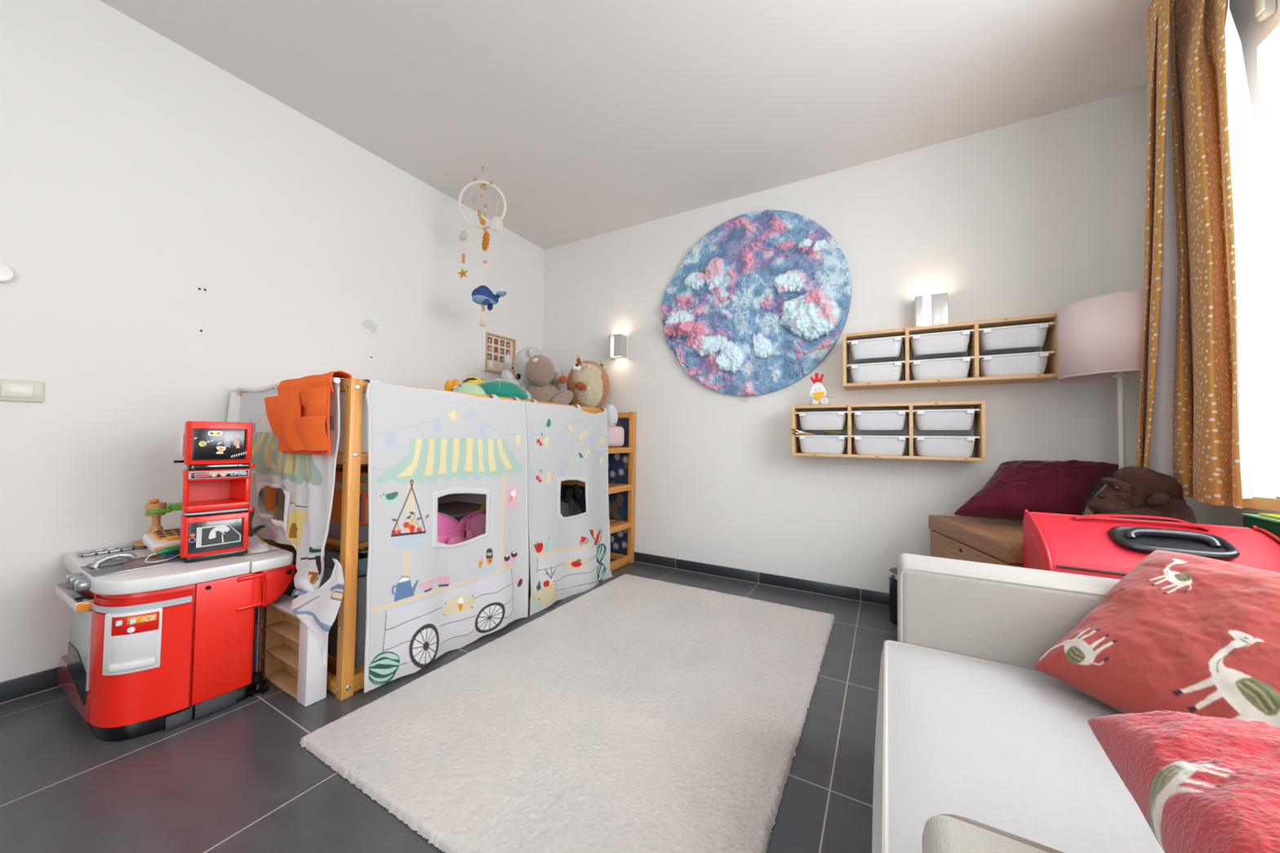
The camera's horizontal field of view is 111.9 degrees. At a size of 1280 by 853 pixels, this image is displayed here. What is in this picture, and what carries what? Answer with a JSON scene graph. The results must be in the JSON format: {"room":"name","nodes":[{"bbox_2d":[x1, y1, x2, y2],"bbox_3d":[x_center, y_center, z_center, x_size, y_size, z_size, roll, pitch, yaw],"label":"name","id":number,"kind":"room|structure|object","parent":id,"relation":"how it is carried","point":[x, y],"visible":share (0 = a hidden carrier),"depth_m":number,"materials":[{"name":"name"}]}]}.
{"room":"children's room","nodes":[
{"label":"children's room","id":0,"kind":"room"},
{"bbox_2d":[0,0,544,682],"bbox_3d":[-2.008,-0.342,1.966,0.101,2.629,4.600,0,-2,30],"label":"wall","id":1,"kind":"structure","parent":0,"point":[176,236],"depth_m":1.82,"materials":[{"name":"paint"}]},
{"bbox_2d":[0,262,15,283],"bbox_3d":[-2.209,-0.532,1.487,0.028,0.072,0.072,0,-2,30],"label":"wall sensor","id":2,"kind":"object","parent":1,"relation":"attached to","point":[7,274],"visible":1,"depth_m":1.50,"materials":[{"name":"white plastic"}]},
{"bbox_2d":[0,378,44,402],"bbox_3d":[-2.196,-0.127,1.523,0.013,0.076,0.114,0,-2,30],"label":"light switch","id":3,"kind":"object","parent":1,"relation":"attached to","point":[15,390],"visible":1,"depth_m":1.53,"materials":[{"name":"beige plastic"}]},
{"bbox_2d":[0,666,60,703],"bbox_3d":[-1.977,0.936,1.903,0.010,0.072,4.400,0,-2,30],"label":"baseboard","id":4,"kind":"structure","parent":1,"relation":"attached to","point":[37,682],"depth_m":1.54,"materials":[{"name":"grey tile"}]},
{"bbox_2d":[480,330,515,375],"bbox_3d":[-1.111,-0.569,3.414,0.025,0.301,0.322,0,-2,30],"label":"picture frame","id":5,"kind":"object","parent":1,"relation":"attached to","point":[495,347],"visible":0.88,"depth_m":3.39,"materials":[{"name":"brown wood"}]},
{"bbox_2d":[487,345,492,351],"bbox_3d":[-1.161,-0.604,3.341,0.001,0.046,0.040,0,-2,30],"label":"photo","id":6,"kind":"object","parent":5,"relation":"on","point":[489,347],"depth_m":3.34,"materials":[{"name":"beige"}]},
{"bbox_2d":[493,354,497,361],"bbox_3d":[-1.131,-0.538,3.393,0.001,0.046,0.040,0,-2,30],"label":"photo","id":7,"kind":"object","parent":5,"relation":"attached to","point":[495,356],"depth_m":3.39,"materials":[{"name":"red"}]},
{"bbox_2d":[493,346,497,353],"bbox_3d":[-1.130,-0.602,3.395,0.001,0.046,0.040,0,-2,30],"label":"photo","id":8,"kind":"object","parent":5,"relation":"on","point":[495,348],"depth_m":3.39,"materials":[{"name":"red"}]},
{"bbox_2d":[493,337,497,345],"bbox_3d":[-1.129,-0.666,3.396,0.001,0.046,0.040,0,-2,30],"label":"photo","id":9,"kind":"object","parent":5,"relation":"on","point":[495,340],"depth_m":3.39,"materials":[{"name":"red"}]},
{"bbox_2d":[0,558,897,852],"bbox_3d":[-0.254,1.017,0.918,4.180,0.100,4.600,0,-2,30],"label":"floor","id":10,"kind":"structure","parent":0,"point":[238,777],"depth_m":1.19,"materials":[{"name":"tile"}]},
{"bbox_2d":[55,421,295,742],"bbox_3d":[-1.734,0.474,1.614,0.697,0.985,0.502,0,-2,30],"label":"play kitchen","id":11,"kind":"object","parent":10,"relation":"on","point":[153,647],"visible":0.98,"depth_m":1.44,"materials":[{"name":"red plastic"}]},
{"bbox_2d":[55,585,93,612],"bbox_3d":[-1.858,0.560,1.428,0.310,0.030,0.049,0,-2,30],"label":"tray","id":12,"kind":"object","parent":11,"relation":"on","point":[78,601],"depth_m":1.38,"materials":[{"name":"white plastic"}]},
{"bbox_2d":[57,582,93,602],"bbox_3d":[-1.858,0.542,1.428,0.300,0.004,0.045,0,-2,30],"label":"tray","id":13,"kind":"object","parent":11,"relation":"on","point":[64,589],"depth_m":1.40,"materials":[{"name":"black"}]},
{"bbox_2d":[76,600,93,612],"bbox_3d":[-1.721,0.560,1.349,0.010,0.024,0.043,0,-2,30],"label":"tray","id":14,"kind":"object","parent":11,"relation":"on","point":[82,606],"depth_m":1.34,"materials":[{"name":"orange plastic"}]},
{"bbox_2d":[84,558,131,568],"bbox_3d":[-1.805,0.464,1.471,0.100,0.003,0.100,0,-2,30],"label":"sink bowl","id":15,"kind":"object","parent":11,"relation":"on","point":[113,562],"depth_m":1.46,"materials":[{"name":"grey plastic"}]},
{"bbox_2d":[89,551,137,568],"bbox_3d":[-1.776,0.448,1.461,0.024,0.043,0.104,0,-2,30],"label":"tap","id":16,"kind":"object","parent":11,"relation":"on","point":[131,556],"depth_m":1.46,"materials":[{"name":"silver metal"}]},
{"bbox_2d":[102,607,163,675],"bbox_3d":[-1.562,0.661,1.331,0.128,0.184,0.028,1,-2,-25],"label":"ice dispenser","id":17,"kind":"object","parent":11,"relation":"on","point":[132,637],"depth_m":1.32,"materials":[{"name":"white plastic"}]},
{"bbox_2d":[131,539,146,546],"bbox_3d":[-1.943,0.458,1.713,0.092,0.013,0.092,0,-2,30],"label":"wooden disc","id":18,"kind":"object","parent":11,"relation":"on","point":[139,543],"visible":0.26,"depth_m":1.67,"materials":[{"name":"brown wood"}]},
{"bbox_2d":[62,544,250,595],"bbox_3d":[-1.763,0.495,1.563,0.697,0.043,0.330,0,-2,30],"label":"countertop","id":19,"kind":"structure","parent":11,"relation":"on","point":[178,574],"depth_m":1.42,"materials":[{"name":"white plastic"}]},
{"bbox_2d":[142,527,180,554],"bbox_3d":[-1.787,0.431,1.635,0.138,0.067,0.108,0,-2,30],"label":"card reader","id":20,"kind":"object","parent":11,"relation":"on","point":[154,541],"visible":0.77,"depth_m":1.61,"materials":[{"name":"white plastic"}]},
{"bbox_2d":[144,544,180,562],"bbox_3d":[-1.687,0.448,1.538,0.071,0.038,0.126,1,-2,-1],"label":"scanner","id":21,"kind":"object","parent":11,"relation":"on","point":[173,551],"visible":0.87,"depth_m":1.55,"materials":[{"name":"green plastic"}]},
{"bbox_2d":[144,498,182,533],"bbox_3d":[-1.831,0.376,1.698,0.070,0.198,0.156,0,-2,30],"label":"toy","id":22,"kind":"object","parent":11,"relation":"on","point":[155,508],"visible":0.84,"depth_m":1.65,"materials":[{"name":"green paint"}]},
{"bbox_2d":[195,524,240,547],"bbox_3d":[-1.508,0.388,1.550,0.018,0.072,0.115,0,-2,30],"label":"picture","id":23,"kind":"object","parent":11,"relation":"attached to","point":[207,535],"depth_m":1.55,"materials":[{"name":"grey plastic"}]},
{"bbox_2d":[235,548,293,573],"bbox_3d":[-1.543,0.505,1.711,0.457,0.040,0.142,0,-2,30],"label":"countertop","id":24,"kind":"structure","parent":11,"relation":"on","point":[271,559],"depth_m":1.60,"materials":[{"name":"white plastic"}]},
{"bbox_2d":[252,605,260,672],"bbox_3d":[-1.545,0.823,1.736,0.117,0.299,0.030,0,-2,30],"label":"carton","id":25,"kind":"object","parent":10,"relation":"on","point":[257,610],"visible":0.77,"depth_m":1.70,"materials":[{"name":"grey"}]},
{"bbox_2d":[257,604,299,699],"bbox_3d":[-1.335,0.826,1.644,0.332,0.290,0.065,0,-2,30],"label":"display shelf","id":26,"kind":"object","parent":10,"relation":"on","point":[279,629],"visible":0.63,"depth_m":1.68,"materials":[{"name":"brown wood"}]},
{"bbox_2d":[270,593,295,615],"bbox_3d":[-1.333,0.678,1.648,0.331,0.005,0.070,0,-2,30],"label":"cardboard sheet","id":27,"kind":"object","parent":26,"relation":"on","point":[282,602],"visible":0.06,"depth_m":1.65,"materials":[{"name":"white"}]},
{"bbox_2d":[297,619,328,706],"bbox_3d":[-1.165,0.813,1.543,0.058,0.317,0.066,0,-2,30],"label":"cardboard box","id":28,"kind":"object","parent":10,"relation":"on","point":[312,677],"visible":0.54,"depth_m":1.52,"materials":[{"name":"white cardboard"}]},
{"bbox_2d":[257,535,368,597],"bbox_3d":[-1.364,0.713,1.945,0.835,0.534,0.295,0,-2,30],"label":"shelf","id":29,"kind":"object","parent":10,"relation":"on","point":[331,543],"visible":0.02,"depth_m":2.07,"materials":[{"name":"brown wood"}]},
{"bbox_2d":[265,485,284,520],"bbox_3d":[-1.564,0.348,1.955,0.420,0.189,0.077,0,-2,30],"label":"box","id":30,"kind":"object","parent":29,"relation":"on","point":[274,497],"visible":0.22,"depth_m":1.98,"materials":[{"name":"orange cardboard"}]},
{"bbox_2d":[328,520,368,542],"bbox_3d":[-1.153,0.412,1.797,0.310,0.063,0.200,0,-2,30],"label":"drawer box","id":31,"kind":"object","parent":29,"relation":"on","point":[335,528],"visible":0.11,"depth_m":1.70,"materials":[{"name":"grey"}]},
{"bbox_2d":[329,488,368,525],"bbox_3d":[-1.160,0.316,1.802,0.333,0.127,0.205,0,-2,30],"label":"game box","id":32,"kind":"object","parent":31,"relation":"on","point":[335,516],"visible":0.3,"depth_m":1.69,"materials":[{"name":"orange cardboard"}]},
{"bbox_2d":[333,480,368,491],"bbox_3d":[-1.161,0.236,1.805,0.330,0.032,0.205,0,-2,30],"label":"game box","id":33,"kind":"object","parent":32,"relation":"on","point":[338,485],"visible":0.07,"depth_m":1.67,"materials":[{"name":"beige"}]},
{"bbox_2d":[334,466,368,483],"bbox_3d":[-1.159,0.199,1.806,0.332,0.039,0.205,0,-2,30],"label":"book","id":34,"kind":"object","parent":33,"relation":"on","point":[364,470],"visible":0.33,"depth_m":1.70,"materials":[{"name":"orange"}]},
{"bbox_2d":[327,653,364,675],"bbox_3d":[-1.125,0.947,1.855,0.338,0.068,0.360,0,-2,30],"label":"stand","id":35,"kind":"object","parent":10,"relation":"on","point":[331,660],"visible":0.09,"depth_m":1.69,"materials":[{"name":"brown wood"}]},
{"bbox_2d":[318,565,366,667],"bbox_3d":[-1.126,0.744,1.855,0.338,0.335,0.332,0,-2,30],"label":"storage bin","id":36,"kind":"object","parent":35,"relation":"on","point":[361,607],"visible":0.21,"depth_m":1.65,"materials":[{"name":"grey"}]},
{"bbox_2d":[324,547,368,576],"bbox_3d":[-1.111,0.543,1.835,0.265,0.064,0.285,0,-2,30],"label":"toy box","id":37,"kind":"object","parent":36,"relation":"on","point":[331,553],"visible":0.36,"depth_m":1.74,"materials":[{"name":"black plastic"}]},
{"bbox_2d":[241,377,635,700],"bbox_3d":[-0.963,0.432,2.677,0.968,1.150,2.055,0,-2,30],"label":"bed","id":38,"kind":"object","parent":10,"relation":"on","point":[353,450],"visible":0.33,"depth_m":1.59,"materials":[{"name":"brown wood"}]},
{"bbox_2d":[226,377,346,666],"bbox_3d":[-1.437,0.296,1.711,1.088,0.962,0.201,0,-2,30],"label":"curtain","id":39,"kind":"object","parent":38,"relation":"hanging from","point":[307,482],"visible":0.75,"depth_m":1.63,"materials":[{"name":"fabric"}]},
{"bbox_2d":[264,370,351,455],"bbox_3d":[-1.280,-0.051,1.665,0.503,0.311,0.148,0,-2,30],"label":"organiser","id":40,"kind":"object","parent":38,"relation":"hanging from","point":[296,416],"visible":1,"depth_m":1.60,"materials":[{"name":"orange fabric"}]},
{"bbox_2d":[335,463,468,497],"bbox_3d":[-1.457,0.335,2.723,0.015,0.274,1.400,0,-2,30],"label":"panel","id":41,"kind":"object","parent":38,"relation":"attached to","point":[337,464],"visible":0.02,"depth_m":2.50,"materials":[{"name":"brown wood"}]},
{"bbox_2d":[363,378,528,693],"bbox_3d":[-0.816,0.411,1.935,0.108,1.150,0.833,0,-2,30],"label":"curtain","id":42,"kind":"object","parent":38,"relation":"hanging from","point":[428,598],"visible":0.99,"depth_m":1.81,"materials":[{"name":"fabric"}]},
{"bbox_2d":[437,509,485,544],"bbox_3d":[-0.924,0.554,2.222,0.082,0.274,0.448,0,-2,30],"label":"cushion","id":43,"kind":"object","parent":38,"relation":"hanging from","point":[450,531],"visible":0.45,"depth_m":2.22,"materials":[{"name":"pink fabric"}]},
{"bbox_2d":[524,399,612,615],"bbox_3d":[-0.418,0.453,2.631,0.110,1.186,0.832,0,-2,30],"label":"curtain","id":44,"kind":"object","parent":38,"relation":"hanging from","point":[569,556],"visible":1,"depth_m":2.55,"materials":[{"name":"fabric"}]},
{"bbox_2d":[608,426,624,447],"bbox_3d":[-0.970,0.050,2.680,0.865,0.156,1.964,0,-2,30],"label":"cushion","id":45,"kind":"object","parent":38,"relation":"on","point":[615,434],"visible":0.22,"depth_m":3.21,"materials":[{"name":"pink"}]},
{"bbox_2d":[444,376,484,391],"bbox_3d":[-0.970,-0.159,2.406,0.283,0.242,0.481,0,-2,30],"label":"doll","id":46,"kind":"object","parent":45,"relation":"on","point":[449,385],"visible":0.13,"depth_m":2.31,"materials":[{"name":"yellow fabric"}]},
{"bbox_2d":[452,382,486,395],"bbox_3d":[-0.845,-0.119,2.196,0.220,0.196,0.196,2,-2,-43],"label":"plush","id":47,"kind":"object","parent":45,"relation":"on","point":[469,388],"visible":0.29,"depth_m":2.12,"materials":[{"name":"green fabric"}]},
{"bbox_2d":[478,379,531,399],"bbox_3d":[-0.810,-0.146,2.430,0.353,0.224,0.310,1,-2,1],"label":"toy","id":48,"kind":"object","parent":45,"relation":"on","point":[500,388],"visible":0.29,"depth_m":2.32,"materials":[{"name":"teal fabric"}]},
{"bbox_2d":[496,346,563,388],"bbox_3d":[-0.794,-0.294,3.143,0.339,0.564,0.797,0,-2,30],"label":"toy","id":49,"kind":"object","parent":45,"relation":"on","point":[521,359],"visible":0.26,"depth_m":3.00,"materials":[{"name":"white fabric"}]},
{"bbox_2d":[520,355,573,404],"bbox_3d":[-0.638,-0.242,2.941,0.332,0.451,0.740,0,-2,30],"label":"toy","id":50,"kind":"object","parent":45,"relation":"on","point":[545,386],"visible":0.45,"depth_m":2.83,"materials":[{"name":"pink fabric"}]},
{"bbox_2d":[559,354,609,408],"bbox_3d":[-0.448,-0.308,3.163,0.322,0.417,0.694,0,-2,30],"label":"toy","id":51,"kind":"object","parent":45,"relation":"on","point":[588,382],"visible":0.89,"depth_m":3.13,"materials":[{"name":"brown fabric"}]},
{"bbox_2d":[604,404,619,427],"bbox_3d":[-0.275,-0.072,3.220,0.247,0.181,0.126,0,-2,30],"label":"plush","id":52,"kind":"object","parent":45,"relation":"on","point":[611,410],"visible":0.41,"depth_m":3.15,"materials":[{"name":"white fabric"}]},
{"bbox_2d":[437,501,485,537],"bbox_3d":[-1.176,0.747,2.467,0.425,0.533,0.620,0,-2,30],"label":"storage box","id":53,"kind":"object","parent":10,"relation":"on","point":[457,510],"visible":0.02,"depth_m":2.54,"materials":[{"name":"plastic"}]},
{"bbox_2d":[479,500,485,514],"bbox_3d":[-0.902,0.538,2.504,0.105,0.234,0.260,0,-2,30],"label":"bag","id":54,"kind":"object","parent":53,"relation":"in","point":[482,507],"visible":0.06,"depth_m":2.49,"materials":[{"name":"green fabric"}]},
{"bbox_2d":[528,495,582,577],"bbox_3d":[-0.645,0.751,2.996,0.524,0.543,0.642,0,-2,22],"label":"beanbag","id":55,"kind":"object","parent":10,"relation":"on","point":[571,508],"visible":0.09,"depth_m":2.95,"materials":[{"name":"grey fabric"}]},
{"bbox_2d":[561,485,573,503],"bbox_3d":[-0.503,0.468,2.969,0.062,0.124,0.086,0,-2,30],"label":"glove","id":56,"kind":"object","parent":55,"relation":"on","point":[568,491],"visible":0.94,"depth_m":2.96,"materials":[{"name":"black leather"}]},
{"bbox_2d":[572,484,582,502],"bbox_3d":[-0.445,0.472,3.070,0.062,0.128,0.090,0,-2,30],"label":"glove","id":57,"kind":"object","parent":55,"relation":"on","point":[576,490],"visible":0.9,"depth_m":3.04,"materials":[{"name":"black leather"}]},
{"bbox_2d":[299,573,835,852],"bbox_3d":[-0.002,0.982,1.814,1.330,0.026,1.899,0,-2,30],"label":"rug","id":58,"kind":"object","parent":10,"relation":"on","point":[634,714],"visible":1,"depth_m":1.36,"materials":[{"name":"white carpet"}]},
{"bbox_2d":[888,567,897,625],"bbox_3d":[1.405,0.891,2.263,0.180,0.270,0.180,0,-2,30],"label":"pedal bin","id":59,"kind":"object","parent":10,"relation":"on","point":[892,571],"visible":0.23,"depth_m":2.25,"materials":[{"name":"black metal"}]},
{"bbox_2d":[928,515,1022,567],"bbox_3d":[1.695,0.730,1.827,0.595,0.575,0.640,0,-2,11],"label":"wooden chest","id":60,"kind":"object","parent":10,"relation":"on","point":[979,540],"visible":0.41,"depth_m":1.87,"materials":[{"name":"brown wood"}]},
{"bbox_2d":[953,459,1118,520],"bbox_3d":[1.786,0.286,1.945,0.637,0.278,0.304,0,-2,30],"label":"cushion","id":61,"kind":"object","parent":60,"relation":"on","point":[1068,486],"visible":0.91,"depth_m":1.88,"materials":[{"name":"fabric"}]},
{"bbox_2d":[1087,466,1196,523],"bbox_3d":[1.822,0.294,1.596,0.296,0.295,0.214,0,-2,30],"label":"toy","id":62,"kind":"object","parent":60,"relation":"on","point":[1131,491],"visible":0.66,"depth_m":1.54,"materials":[{"name":"fur"}]},
{"bbox_2d":[871,553,1164,852],"bbox_3d":[0.867,0.600,0.538,1.014,0.740,1.205,0,-2,30],"label":"sofa","id":63,"kind":"object","parent":10,"relation":"on","point":[979,748],"visible":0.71,"depth_m":0.78,"materials":[{"name":"fabric"}]},
{"bbox_2d":[1034,550,1279,728],"bbox_3d":[1.023,0.393,0.745,0.336,0.274,0.530,1,-2,2],"label":"cushion","id":64,"kind":"object","parent":63,"relation":"on","point":[1179,632],"visible":0.93,"depth_m":0.77,"materials":[{"name":"fabric"}]},
{"bbox_2d":[1087,710,1279,852],"bbox_3d":[0.535,0.304,0.236,0.428,0.157,0.443,0,-2,30],"label":"cushion","id":65,"kind":"object","parent":63,"relation":"on","point":[1200,784],"visible":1,"depth_m":0.32,"materials":[{"name":"red fabric"}]},
{"bbox_2d":[1057,288,1143,469],"bbox_3d":[2.036,0.246,1.825,0.382,1.550,0.383,0,-2,30],"label":"floor lamp","id":66,"kind":"object","parent":10,"relation":"on","point":[1100,338],"visible":0.57,"depth_m":1.78,"materials":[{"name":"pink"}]},
{"bbox_2d":[1022,509,1279,579],"bbox_3d":[1.557,0.621,1.312,0.552,0.679,0.277,0,-2,30],"label":"suitcase","id":67,"kind":"object","parent":10,"relation":"on","point":[1099,545],"visible":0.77,"depth_m":1.31,"materials":[{"name":"red plastic"}]},
{"bbox_2d":[1240,513,1279,543],"bbox_3d":[1.803,0.629,1.098,0.077,0.738,0.585,0,-2,30],"label":"box","id":68,"kind":"object","parent":10,"relation":"on","point":[1270,522],"visible":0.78,"depth_m":1.30,"materials":[{"name":"green"}]},
{"bbox_2d":[99,0,1174,249],"bbox_3d":[-0.219,-1.711,0.994,4.180,0.100,4.600,0,-2,30],"label":"ceiling","id":69,"kind":"structure","parent":0,"point":[589,118],"depth_m":2.02,"materials":[{"name":"white paint"}]},
{"bbox_2d":[457,167,506,327],"bbox_3d":[-1.003,-1.119,2.705,0.379,1.006,0.144,0,-2,21],"label":"mobile","id":70,"kind":"object","parent":69,"relation":"hanging from","point":[482,295],"visible":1,"depth_m":2.67,"materials":[{"name":"multicoloured fabric"}]},
{"bbox_2d":[1135,0,1279,511],"bbox_3d":[1.927,-0.674,1.523,0.183,1.847,0.710,0,-2,30],"label":"window curtain","id":71,"kind":"object","parent":69,"relation":"hanging from","point":[1205,421],"visible":0.98,"depth_m":1.42,"materials":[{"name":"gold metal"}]},
{"bbox_2d":[542,90,1141,593],"bbox_3d":[0.921,-0.278,2.885,4.080,2.629,0.100,0,-2,30],"label":"wall","id":72,"kind":"structure","parent":0,"point":[1037,215],"depth_m":2.56,"materials":[{"name":"paint"}]},
{"bbox_2d":[608,333,626,359],"bbox_3d":[-0.172,-0.629,3.406,0.110,0.172,0.098,0,-2,30],"label":"wall lamp","id":73,"kind":"object","parent":72,"relation":"attached to","point":[617,343],"visible":1,"depth_m":3.37,"materials":[{"name":"silver metal"}]},
{"bbox_2d":[611,336,621,356],"bbox_3d":[-0.174,-0.629,3.403,0.086,0.148,0.067,0,-2,30],"label":"diffuser","id":74,"kind":"object","parent":73,"relation":"attached to","point":[615,340],"depth_m":3.36,"materials":[{"name":"beige"}]},
{"bbox_2d":[611,551,888,606],"bbox_3d":[0.717,0.999,2.893,3.690,0.072,0.010,0,-2,30],"label":"baseboard","id":75,"kind":"structure","parent":72,"relation":"attached to","point":[810,586],"depth_m":2.81,"materials":[{"name":"grey tile"}]},
{"bbox_2d":[660,209,851,402],"bbox_3d":[0.692,-0.807,2.884,1.282,1.287,0.160,0,-2,30],"label":"artwork","id":76,"kind":"object","parent":72,"relation":"attached to","point":[763,298],"visible":1,"depth_m":2.88,"materials":[{"name":"blue"}]},
{"bbox_2d":[791,400,986,461],"bbox_3d":[1.355,0.027,2.446,0.918,0.300,0.211,0,-2,30],"label":"wall shelf","id":77,"kind":"object","parent":72,"relation":"attached to","point":[980,420],"visible":0.82,"depth_m":2.32,"materials":[{"name":"brown wood"}]},
{"bbox_2d":[800,373,835,404],"bbox_3d":[1.066,-0.222,2.589,0.196,0.196,0.069,0,-2,30],"label":"hen","id":78,"kind":"object","parent":77,"relation":"on","point":[818,390],"visible":0.85,"depth_m":2.57,"materials":[{"name":"white fabric"}]},
{"bbox_2d":[795,435,847,453],"bbox_3d":[1.094,0.107,2.584,0.284,0.106,0.189,0,-2,30],"label":"storage bin","id":79,"kind":"object","parent":77,"relation":"on","point":[819,444],"visible":0.89,"depth_m":2.51,"materials":[{"name":"white plastic"}]},
{"bbox_2d":[795,411,847,431],"bbox_3d":[1.096,-0.030,2.588,0.284,0.106,0.189,0,-2,30],"label":"storage bin","id":80,"kind":"object","parent":77,"relation":"in","point":[816,420],"visible":0.9,"depth_m":2.51,"materials":[{"name":"white plastic"}]},
{"bbox_2d":[850,409,909,431],"bbox_3d":[1.352,-0.031,2.442,0.284,0.106,0.189,0,-2,30],"label":"storage bin","id":81,"kind":"object","parent":77,"relation":"in","point":[864,420],"visible":0.91,"depth_m":2.37,"materials":[{"name":"white plastic"}]},
{"bbox_2d":[850,435,909,455],"bbox_3d":[1.350,0.106,2.438,0.284,0.106,0.189,0,-2,30],"label":"storage bin","id":82,"kind":"object","parent":77,"relation":"in","point":[864,445],"visible":0.98,"depth_m":2.36,"materials":[{"name":"white plastic"}]},
{"bbox_2d":[912,408,979,431],"bbox_3d":[1.608,-0.032,2.296,0.284,0.106,0.189,0,-2,30],"label":"storage bin","id":83,"kind":"object","parent":77,"relation":"in","point":[950,420],"visible":0.95,"depth_m":2.23,"materials":[{"name":"white plastic"}]},
{"bbox_2d":[913,435,979,457],"bbox_3d":[1.606,0.105,2.292,0.284,0.106,0.189,0,-2,30],"label":"storage bin","id":84,"kind":"object","parent":77,"relation":"in","point":[925,446],"visible":0.92,"depth_m":2.22,"materials":[{"name":"white plastic"}]},
{"bbox_2d":[914,292,947,327],"bbox_3d":[1.606,-0.629,2.392,0.149,0.175,0.098,0,-2,30],"label":"wall lamp","id":85,"kind":"object","parent":72,"relation":"attached to","point":[933,310],"visible":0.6,"depth_m":2.35,"materials":[{"name":"silver metal"}]},
{"bbox_2d":[922,297,931,326],"bbox_3d":[1.605,-0.629,2.388,0.125,0.151,0.067,0,-2,30],"label":"diffuser","id":86,"kind":"object","parent":85,"relation":"attached to","point":[926,302],"depth_m":2.37,"materials":[{"name":"white"}]},
{"bbox_2d":[842,312,1057,390],"bbox_3d":[1.602,-0.374,2.320,0.920,0.299,0.211,0,-2,30],"label":"wall shelf","id":87,"kind":"object","parent":72,"relation":"attached to","point":[1051,344],"visible":0.8,"depth_m":2.23,"materials":[{"name":"brown wood"}]},
{"bbox_2d":[847,335,905,363],"bbox_3d":[1.343,-0.431,2.461,0.284,0.106,0.189,0,-2,30],"label":"storage bin","id":88,"kind":"object","parent":87,"relation":"in","point":[885,348],"visible":0.96,"depth_m":2.40,"materials":[{"name":"white plastic"}]},
{"bbox_2d":[847,360,905,382],"bbox_3d":[1.341,-0.295,2.457,0.284,0.106,0.189,0,-2,30],"label":"storage bin","id":89,"kind":"object","parent":87,"relation":"in","point":[889,371],"visible":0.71,"depth_m":2.38,"materials":[{"name":"white plastic"}]},
{"bbox_2d":[909,328,974,359],"bbox_3d":[1.599,-0.432,2.315,0.284,0.106,0.189,0,-2,30],"label":"storage bin","id":90,"kind":"object","parent":87,"relation":"in","point":[947,344],"visible":0.94,"depth_m":2.25,"materials":[{"name":"white plastic"}]},
{"bbox_2d":[909,355,974,380],"bbox_3d":[1.598,-0.296,2.311,0.284,0.106,0.189,0,-2,30],"label":"storage bin","id":91,"kind":"object","parent":87,"relation":"in","point":[950,367],"visible":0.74,"depth_m":2.24,"materials":[{"name":"white plastic"}]},
{"bbox_2d":[978,321,1053,355],"bbox_3d":[1.856,-0.432,2.168,0.284,0.106,0.189,0,-2,30],"label":"storage bin","id":92,"kind":"object","parent":87,"relation":"in","point":[1028,337],"visible":0.94,"depth_m":2.11,"materials":[{"name":"white plastic"}]},
{"bbox_2d":[978,351,1054,377],"bbox_3d":[1.854,-0.296,2.165,0.284,0.106,0.189,0,-2,30],"label":"storage bin","id":93,"kind":"object","parent":87,"relation":"in","point":[1024,363],"visible":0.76,"depth_m":2.09,"materials":[{"name":"white plastic"}]},
{"bbox_2d":[1135,85,1147,289],"bbox_3d":[2.349,-0.284,2.007,0.030,2.629,0.012,0,-2,30],"label":"trim","id":94,"kind":"structure","parent":72,"relation":"attached to","point":[1140,93],"depth_m":2.03,"materials":[{"name":"paint"}]},
{"bbox_2d":[1146,0,1279,527],"bbox_3d":[1.381,-0.354,-0.024,0.300,2.629,4.500,0,-2,30],"label":"window","id":95,"kind":"structure","parent":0,"point":[1260,40],"depth_m":1.41,"materials":[{"name":"paint"}]},
{"bbox_2d":[1254,0,1275,21],"bbox_3d":[1.972,-1.343,1.364,0.039,0.100,0.045,0,-2,30],"label":"cleat","id":96,"kind":"object","parent":95,"relation":"attached to","point":[1264,9],"visible":1,"depth_m":1.36,"materials":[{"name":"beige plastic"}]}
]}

